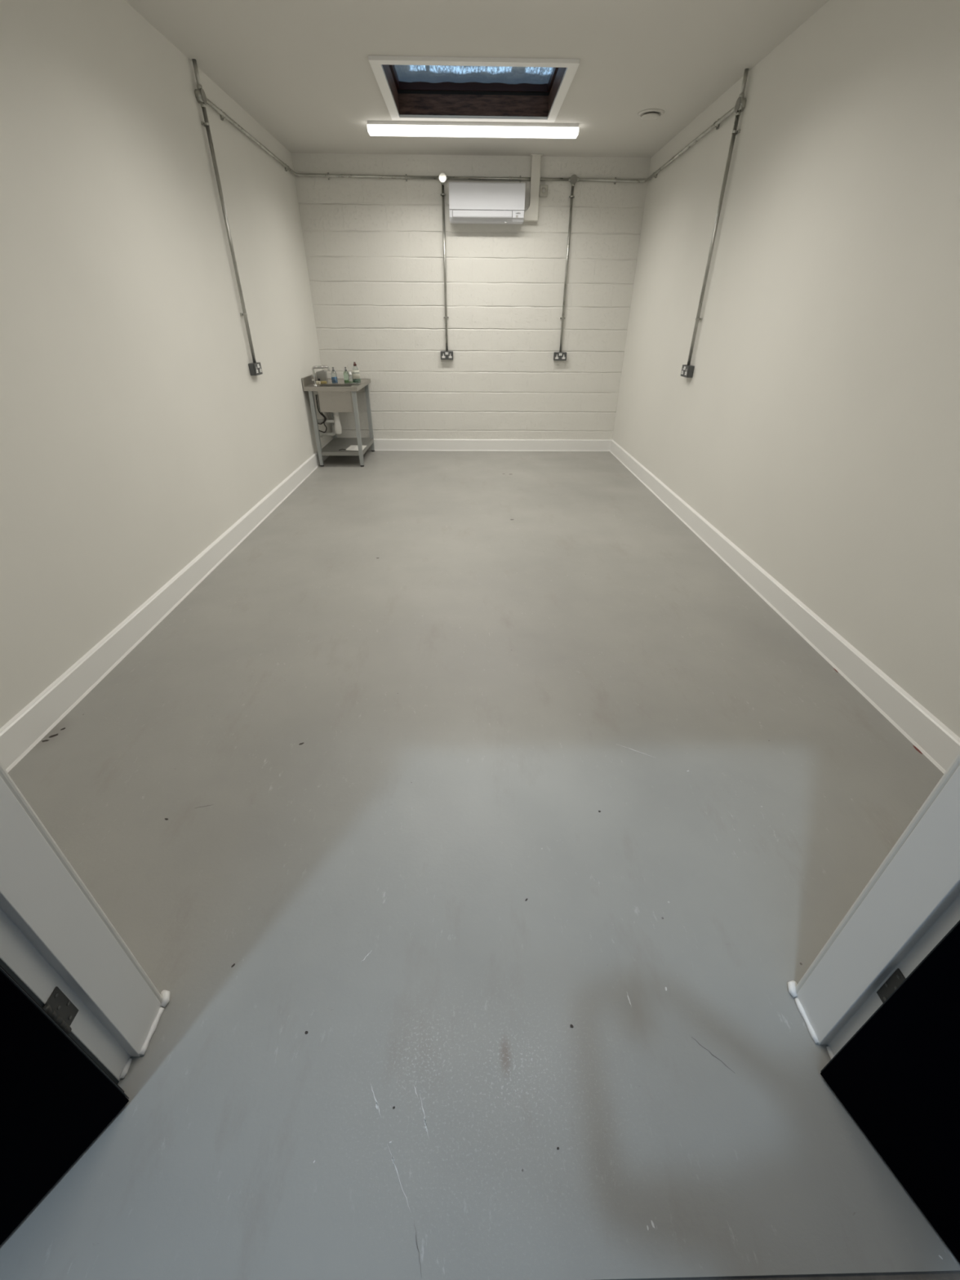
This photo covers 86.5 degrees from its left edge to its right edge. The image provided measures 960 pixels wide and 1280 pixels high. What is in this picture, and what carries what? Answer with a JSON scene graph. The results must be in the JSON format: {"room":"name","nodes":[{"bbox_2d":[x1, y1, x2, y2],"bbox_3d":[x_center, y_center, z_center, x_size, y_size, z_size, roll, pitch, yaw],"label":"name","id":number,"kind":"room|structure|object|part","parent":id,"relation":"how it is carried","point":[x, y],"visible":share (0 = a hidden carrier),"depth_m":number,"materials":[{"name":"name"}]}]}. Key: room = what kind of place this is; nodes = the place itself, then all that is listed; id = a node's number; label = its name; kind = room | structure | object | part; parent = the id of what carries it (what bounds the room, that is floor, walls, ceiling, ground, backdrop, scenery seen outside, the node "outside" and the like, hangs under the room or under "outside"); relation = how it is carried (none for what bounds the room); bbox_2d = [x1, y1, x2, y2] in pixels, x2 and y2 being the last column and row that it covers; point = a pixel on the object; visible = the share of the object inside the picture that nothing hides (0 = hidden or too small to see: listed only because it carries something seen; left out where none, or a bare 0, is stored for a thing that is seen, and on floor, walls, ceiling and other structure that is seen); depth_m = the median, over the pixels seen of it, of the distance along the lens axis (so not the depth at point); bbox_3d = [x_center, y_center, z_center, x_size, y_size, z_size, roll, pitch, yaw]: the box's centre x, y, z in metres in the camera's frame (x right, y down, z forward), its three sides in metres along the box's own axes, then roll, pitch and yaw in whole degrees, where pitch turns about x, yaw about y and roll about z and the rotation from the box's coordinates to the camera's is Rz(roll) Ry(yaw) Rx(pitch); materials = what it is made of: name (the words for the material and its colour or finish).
{"room":"empty workshop","nodes":[
{"label":"empty workshop","id":0,"kind":"room"},
{"bbox_2d":[0,0,331,728],"bbox_3d":[-1.909,-1.923,3.107,0.150,2.832,6.460,0,32,-1],"label":"wall","id":1,"kind":"structure","parent":0,"point":[136,428],"depth_m":2.58,"materials":[{"name":"beige paint"}]},
{"bbox_2d":[0,438,332,773],"bbox_3d":[-1.831,-0.831,3.897,0.025,0.143,6.295,0,32,-1],"label":"baseboard","id":2,"kind":"structure","parent":1,"relation":"attached to","point":[19,735],"depth_m":2.57,"materials":[{"name":"white paint"}]},
{"bbox_2d":[191,58,200,84],"bbox_3d":[-1.814,-3.629,3.273,0.025,0.125,0.025,0,32,-1],"label":"conduit pipe","id":3,"kind":"object","parent":1,"relation":"attached to","point":[194,61],"visible":1,"depth_m":3.26,"materials":[{"name":"metal"}]},
{"bbox_2d":[194,84,207,107],"bbox_3d":[-1.821,-3.546,3.334,0.044,0.104,0.088,0,32,-1],"label":"junction box","id":4,"kind":"object","parent":1,"relation":"attached to","point":[201,97],"visible":1,"depth_m":3.31,"materials":[{"name":"metal"}]},
{"bbox_3d":[-1.815,-3.575,3.307,0.033,0.026,0.032,0,32,-1],"label":"spout","id":5,"kind":"part","parent":4,"relation":"part of","materials":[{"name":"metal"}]},
{"bbox_3d":[-1.815,-3.509,3.349,0.032,0.026,0.033,0,32,-1],"label":"spout","id":6,"kind":"part","parent":4,"relation":"part of","materials":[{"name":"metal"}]},
{"bbox_3d":[-1.800,-3.542,3.328,0.002,0.073,0.073,0,32,-1],"label":"lid","id":7,"kind":"part","parent":4,"relation":"part of","materials":[{"name":"silver metal"}]},
{"bbox_2d":[200,106,256,363],"bbox_3d":[-1.826,-2.876,3.743,0.044,1.490,0.063,0,32,-1],"label":"conduit pipe","id":8,"kind":"object","parent":1,"relation":"attached to","point":[206,124],"visible":1,"depth_m":3.67,"materials":[{"name":"metal"}]},
{"bbox_2d":[248,362,262,375],"bbox_3d":[-1.825,-2.207,4.157,0.055,0.086,0.146,0,32,-1],"label":"double socket","id":9,"kind":"object","parent":1,"relation":"attached to","point":[255,369],"visible":0.98,"depth_m":4.11,"materials":[{"name":"grey"}]},
{"bbox_2d":[206,98,437,181],"bbox_3d":[-1.131,-4.132,4.281,1.460,0.069,2.140,0,32,-1],"label":"conduit pipe","id":10,"kind":"object","parent":1,"relation":"attached to","point":[211,104],"visible":1,"depth_m":5.14,"materials":[{"name":"metal"}]},
{"bbox_2d":[291,152,650,439],"bbox_3d":[-0.088,-3.696,5.932,3.900,2.832,0.150,0,32,-1],"label":"wall","id":11,"kind":"structure","parent":0,"point":[374,246],"depth_m":5.73,"materials":[{"name":"white paint"}]},
{"bbox_2d":[437,173,448,184],"bbox_3d":[-0.379,-4.682,5.188,0.104,0.088,0.044,0,32,-1],"label":"junction box","id":12,"kind":"object","parent":11,"relation":"attached to","point":[442,177],"visible":1,"depth_m":5.17,"materials":[{"name":"metal"}]},
{"bbox_3d":[-0.378,-4.678,5.166,0.073,0.073,0.002,0,32,-1],"label":"lid","id":13,"kind":"part","parent":12,"relation":"part of","materials":[{"name":"silver metal"}]},
{"bbox_2d":[440,184,448,351],"bbox_3d":[-0.384,-4.025,5.604,0.056,1.491,0.044,0,32,-1],"label":"conduit pipe","id":14,"kind":"object","parent":11,"relation":"attached to","point":[442,194],"visible":1,"depth_m":5.55,"materials":[{"name":"metal"}]},
{"bbox_2d":[440,351,453,359],"bbox_3d":[-0.389,-3.356,6.021,0.146,0.086,0.055,0,32,-1],"label":"double socket","id":15,"kind":"object","parent":11,"relation":"attached to","point":[445,355],"visible":1,"depth_m":6.00,"materials":[{"name":"grey"}]},
{"bbox_2d":[448,182,525,224],"bbox_3d":[0.068,-4.462,5.231,0.762,0.314,0.218,0,32,-1],"label":"air conditioner","id":16,"kind":"object","parent":11,"relation":"attached to","point":[469,202],"visible":1,"depth_m":5.14,"materials":[{"name":"white plastic"}]},
{"bbox_3d":[0.070,-4.450,5.122,0.762,0.210,0.021,0,32,-1],"label":"panel","id":17,"kind":"part","parent":16,"relation":"part of","materials":[{"name":"white plastic"}]},
{"bbox_3d":[0.390,-4.334,5.200,0.111,0.056,0.006,0,32,-1],"label":"panel","id":18,"kind":"part","parent":16,"relation":"part of","materials":[{"name":"white plastic"}]},
{"bbox_2d":[367,439,611,451],"bbox_3d":[-0.095,-2.511,6.579,3.600,0.137,0.024,0,32,-1],"label":"baseboard","id":19,"kind":"structure","parent":11,"relation":"attached to","point":[531,445],"depth_m":6.58,"materials":[{"name":"white"}]},
{"bbox_2d":[447,175,568,182],"bbox_3d":[0.287,-4.691,5.196,1.252,0.056,0.044,0,32,-1],"label":"conduit pipe","id":20,"kind":"object","parent":11,"relation":"attached to","point":[474,178],"visible":0.94,"depth_m":5.18,"materials":[{"name":"metal"}]},
{"bbox_2d":[523,153,542,222],"bbox_3d":[0.534,-4.615,5.223,0.170,0.514,0.087,0,32,-1],"label":"pipe trunking","id":21,"kind":"object","parent":11,"relation":"attached to","point":[531,215],"visible":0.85,"depth_m":5.21,"materials":[{"name":"white plastic"}]},
{"bbox_2d":[538,185,547,196],"bbox_3d":[0.652,-4.612,5.243,0.086,0.086,0.060,0,32,-1],"label":"switch","id":22,"kind":"object","parent":11,"relation":"attached to","point":[543,188],"visible":0.98,"depth_m":5.23,"materials":[{"name":"grey plastic"}]},
{"bbox_2d":[553,351,566,360],"bbox_3d":[0.947,-3.358,6.045,0.146,0.086,0.055,0,32,-1],"label":"double socket","id":23,"kind":"object","parent":11,"relation":"attached to","point":[557,356],"visible":1,"depth_m":6.03,"materials":[{"name":"grey"}]},
{"bbox_2d":[559,186,574,352],"bbox_3d":[0.948,-4.029,5.628,0.060,1.494,0.044,0,32,-1],"label":"conduit pipe","id":24,"kind":"object","parent":11,"relation":"attached to","point":[571,197],"visible":1,"depth_m":5.57,"materials":[{"name":"metal"}]},
{"bbox_2d":[568,174,578,186],"bbox_3d":[0.953,-4.687,5.211,0.104,0.088,0.044,0,32,-1],"label":"junction box","id":25,"kind":"object","parent":11,"relation":"attached to","point":[573,179],"visible":1,"depth_m":5.19,"materials":[{"name":"metal"}]},
{"bbox_3d":[0.954,-4.682,5.189,0.073,0.073,0.002,0,32,-1],"label":"lid","id":26,"kind":"part","parent":25,"relation":"part of","materials":[{"name":"silver metal"}]},
{"bbox_2d":[124,0,829,157],"bbox_3d":[-0.026,-3.209,2.419,3.900,0.100,6.610,0,32,-1],"label":"ceiling","id":27,"kind":"structure","parent":0,"point":[302,69],"depth_m":3.10,"materials":[{"name":"white paint"}]},
{"bbox_2d":[367,120,578,138],"bbox_3d":[-0.056,-4.309,4.315,1.767,0.068,0.140,0,32,-1],"label":"light","id":28,"kind":"object","parent":27,"relation":"attached to","point":[375,128],"visible":1,"depth_m":4.27,"materials":[{"name":"white plastic"}]},
{"bbox_2d":[382,64,566,116],"bbox_3d":[-0.042,-4.034,3.607,1.469,0.232,1.295,0,32,-1],"label":"window","id":29,"kind":"structure","parent":27,"relation":"attached to","point":[419,90],"depth_m":4.01,"materials":[{"name":"clear glass"},{"name":"dark stained timber"}]},
{"bbox_3d":[-0.041,-4.078,3.583,1.265,0.050,1.098,0,32,-1],"label":"sash frame","id":30,"kind":"part","parent":29,"relation":"part of","materials":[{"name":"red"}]},
{"bbox_2d":[368,55,580,122],"bbox_3d":[-0.044,-3.931,3.674,1.322,0.020,1.148,0,32,-1],"label":"trim","id":31,"kind":"structure","parent":27,"relation":"attached to","point":[376,62],"depth_m":3.27,"materials":[{"name":"white"}]},
{"bbox_2d":[638,108,664,120],"bbox_3d":[1.348,-4.141,4.034,0.200,0.033,0.200,0,32,-1],"label":"smoke detector","id":32,"kind":"object","parent":27,"relation":"attached to","point":[650,114],"visible":1,"depth_m":4.00,"materials":[{"name":"white paint"}]},
{"bbox_2d":[0,450,959,1279],"bbox_3d":[-0.267,1.825,0.034,15.000,0.201,16.115,0,32,-1],"label":"floor","id":33,"kind":"structure","parent":0,"point":[476,835],"depth_m":1.54,"materials":[{"name":"grey paint"}]},
{"bbox_2d":[301,365,374,466],"bbox_3d":[-1.594,-2.634,5.930,0.569,1.020,0.870,0,32,-1],"label":"sink","id":34,"kind":"object","parent":33,"relation":"on","point":[333,399],"visible":0.98,"depth_m":5.67,"materials":[{"name":"silver metal"}]},
{"bbox_3d":[-1.813,-2.337,5.660,0.040,0.772,0.040,0,32,-1],"label":"leg","id":35,"kind":"part","parent":34,"relation":"part of","materials":[{"name":"grey metal"}]},
{"bbox_2d":[315,369,328,382],"bbox_3d":[-1.765,-2.943,5.701,0.103,0.131,0.082,0,32,-1],"label":"dispenser box","id":36,"kind":"object","parent":34,"relation":"on","point":[322,375],"visible":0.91,"depth_m":5.67,"materials":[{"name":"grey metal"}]},
{"bbox_2d":[330,367,337,383],"bbox_3d":[-1.619,-2.935,5.662,0.064,0.161,0.064,0,32,-1],"label":"pump bottle","id":37,"kind":"object","parent":34,"relation":"on","point":[334,375],"visible":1,"depth_m":5.65,"materials":[{"name":"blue plastic"}]},
{"bbox_3d":[-1.826,-2.756,6.322,0.040,0.772,0.040,0,32,-1],"label":"leg","id":38,"kind":"part","parent":34,"relation":"part of","materials":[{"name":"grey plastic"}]},
{"bbox_2d":[317,384,354,412],"bbox_3d":[-1.567,-2.667,5.632,0.363,0.251,0.258,0,32,-1],"label":"basin","id":39,"kind":"object","parent":34,"relation":"in","point":[328,401],"depth_m":5.54,"materials":[{"name":"silver metal"}]},
{"bbox_2d":[304,378,370,391],"bbox_3d":[-1.584,-2.887,5.770,0.553,0.042,0.870,0,32,-1],"label":"countertop","id":40,"kind":"structure","parent":34,"relation":"on","point":[356,387],"depth_m":5.44,"materials":[{"name":"silver metal"}]},
{"bbox_2d":[311,365,329,386],"bbox_3d":[-1.683,-2.793,5.408,0.198,0.194,0.090,-7,33,-12],"label":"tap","id":41,"kind":"object","parent":40,"relation":"on","point":[315,384],"depth_m":5.40,"materials":[{"name":"silver metal"}]},
{"bbox_2d":[343,367,349,383],"bbox_3d":[-1.487,-2.946,5.681,0.061,0.161,0.061,0,32,-1],"label":"pump bottle","id":42,"kind":"object","parent":34,"relation":"on","point":[345,372],"visible":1,"depth_m":5.67,"materials":[{"name":"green plastic"}]},
{"bbox_2d":[321,437,373,455],"bbox_3d":[-1.588,-2.326,6.131,0.498,0.040,0.809,0,32,-1],"label":"shelf","id":43,"kind":"object","parent":34,"relation":"attached to","point":[332,448],"depth_m":6.04,"materials":[{"name":"grey metal"}]},
{"bbox_2d":[348,371,353,383],"bbox_3d":[-1.441,-2.920,5.681,0.048,0.118,0.048,0,32,-1],"label":"bottle","id":44,"kind":"object","parent":34,"relation":"on","point":[350,377],"visible":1,"depth_m":5.67,"materials":[{"name":"white plastic"}]},
{"bbox_2d":[351,361,360,383],"bbox_3d":[-1.381,-2.973,5.678,0.093,0.210,0.056,0,32,-1],"label":"bottle","id":45,"kind":"object","parent":34,"relation":"on","point":[355,372],"visible":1,"depth_m":5.67,"materials":[{"name":"white plastic"}]},
{"bbox_2d":[346,444,366,450],"bbox_3d":[-1.446,-2.242,5.959,0.205,0.002,0.285,0,32,-1],"label":"paper sheet","id":46,"kind":"object","parent":34,"relation":"on","point":[353,447],"visible":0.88,"depth_m":5.96,"materials":[{"name":"white paper"}]},
{"bbox_3d":[-1.353,-2.339,5.668,0.040,0.772,0.040,0,32,-1],"label":"leg","id":47,"kind":"part","parent":34,"relation":"part of","materials":[{"name":"grey metal"}]},
{"bbox_3d":[-1.366,-2.757,6.330,0.040,0.772,0.040,0,32,-1],"label":"leg","id":48,"kind":"part","parent":34,"relation":"part of","materials":[{"name":"grey metal"}]},
{"bbox_2d":[0,751,959,1003],"bbox_3d":[0.018,-0.248,0.480,3.600,2.832,0.165,0,32,-1],"label":"wall","id":49,"kind":"structure","parent":0,"point":[955,764],"depth_m":1.01,"materials":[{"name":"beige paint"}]},
{"bbox_2d":[0,964,128,1244],"bbox_3d":[-0.971,0.316,0.301,0.073,2.042,0.837,16,36,23],"label":"door","id":50,"kind":"structure","parent":49,"relation":"in","point":[55,1100],"depth_m":0.94,"materials":[{"name":"black paint"}]},
{"bbox_2d":[0,764,959,1084],"bbox_3d":[0.013,0.061,0.679,1.840,2.104,0.192,0,32,-1],"label":"trim","id":51,"kind":"structure","parent":49,"relation":"attached to","point":[51,935],"depth_m":1.00,"materials":[{"name":"white paint"}]},
{"bbox_2d":[820,920,959,1262],"bbox_3d":[0.934,0.317,0.322,0.068,2.042,0.833,-10,34,-15],"label":"door","id":52,"kind":"structure","parent":49,"relation":"in","point":[897,1077],"depth_m":0.95,"materials":[{"name":"black paint"}]},
{"bbox_2d":[612,0,959,737],"bbox_3d":[1.841,-1.936,3.172,0.150,2.832,6.460,0,32,-1],"label":"wall","id":53,"kind":"structure","parent":0,"point":[815,424],"depth_m":2.57,"materials":[{"name":"beige paint"}]},
{"bbox_2d":[578,106,734,184],"bbox_3d":[1.374,-4.141,4.330,0.728,0.072,2.130,0,32,-1],"label":"conduit pipe","id":54,"kind":"object","parent":53,"relation":"attached to","point":[728,113],"visible":1,"depth_m":4.58,"materials":[{"name":"metal"}]},
{"bbox_2d":[680,364,694,377],"bbox_3d":[1.719,-2.231,4.237,0.055,0.086,0.146,0,32,-1],"label":"double socket","id":55,"kind":"object","parent":53,"relation":"attached to","point":[687,371],"visible":0.98,"depth_m":4.19,"materials":[{"name":"grey"}]},
{"bbox_2d":[686,115,740,365],"bbox_3d":[1.730,-2.895,3.815,0.044,1.490,0.058,0,32,-1],"label":"conduit pipe","id":56,"kind":"object","parent":53,"relation":"attached to","point":[735,131],"visible":1,"depth_m":3.75,"materials":[{"name":"metal"}]},
{"bbox_2d":[733,93,746,115],"bbox_3d":[1.734,-3.564,3.404,0.044,0.104,0.088,0,32,-1],"label":"junction box","id":57,"kind":"object","parent":53,"relation":"attached to","point":[740,104],"visible":1,"depth_m":3.38,"materials":[{"name":"metal"}]},
{"bbox_3d":[1.713,-3.560,3.397,0.002,0.073,0.073,0,32,-1],"label":"lid","id":58,"kind":"part","parent":57,"relation":"part of","materials":[{"name":"silver metal"}]},
{"bbox_3d":[1.728,-3.527,3.418,0.032,0.026,0.033,0,32,-1],"label":"spout","id":59,"kind":"part","parent":57,"relation":"part of","materials":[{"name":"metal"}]},
{"bbox_3d":[1.729,-3.593,3.376,0.033,0.026,0.032,0,32,-1],"label":"spout","id":60,"kind":"part","parent":57,"relation":"part of","materials":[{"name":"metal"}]},
{"bbox_2d":[740,68,748,93],"bbox_3d":[1.729,-3.647,3.342,0.025,0.125,0.025,0,32,-1],"label":"conduit pipe","id":61,"kind":"object","parent":53,"relation":"attached to","point":[746,70],"visible":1,"depth_m":3.33,"materials":[{"name":"metal"}]},
{"bbox_2d":[608,439,959,773],"bbox_3d":[1.744,-0.844,3.958,0.025,0.143,6.295,0,32,-1],"label":"baseboard","id":62,"kind":"structure","parent":53,"relation":"attached to","point":[938,743],"depth_m":2.60,"materials":[{"name":"white paint"}]}
]}

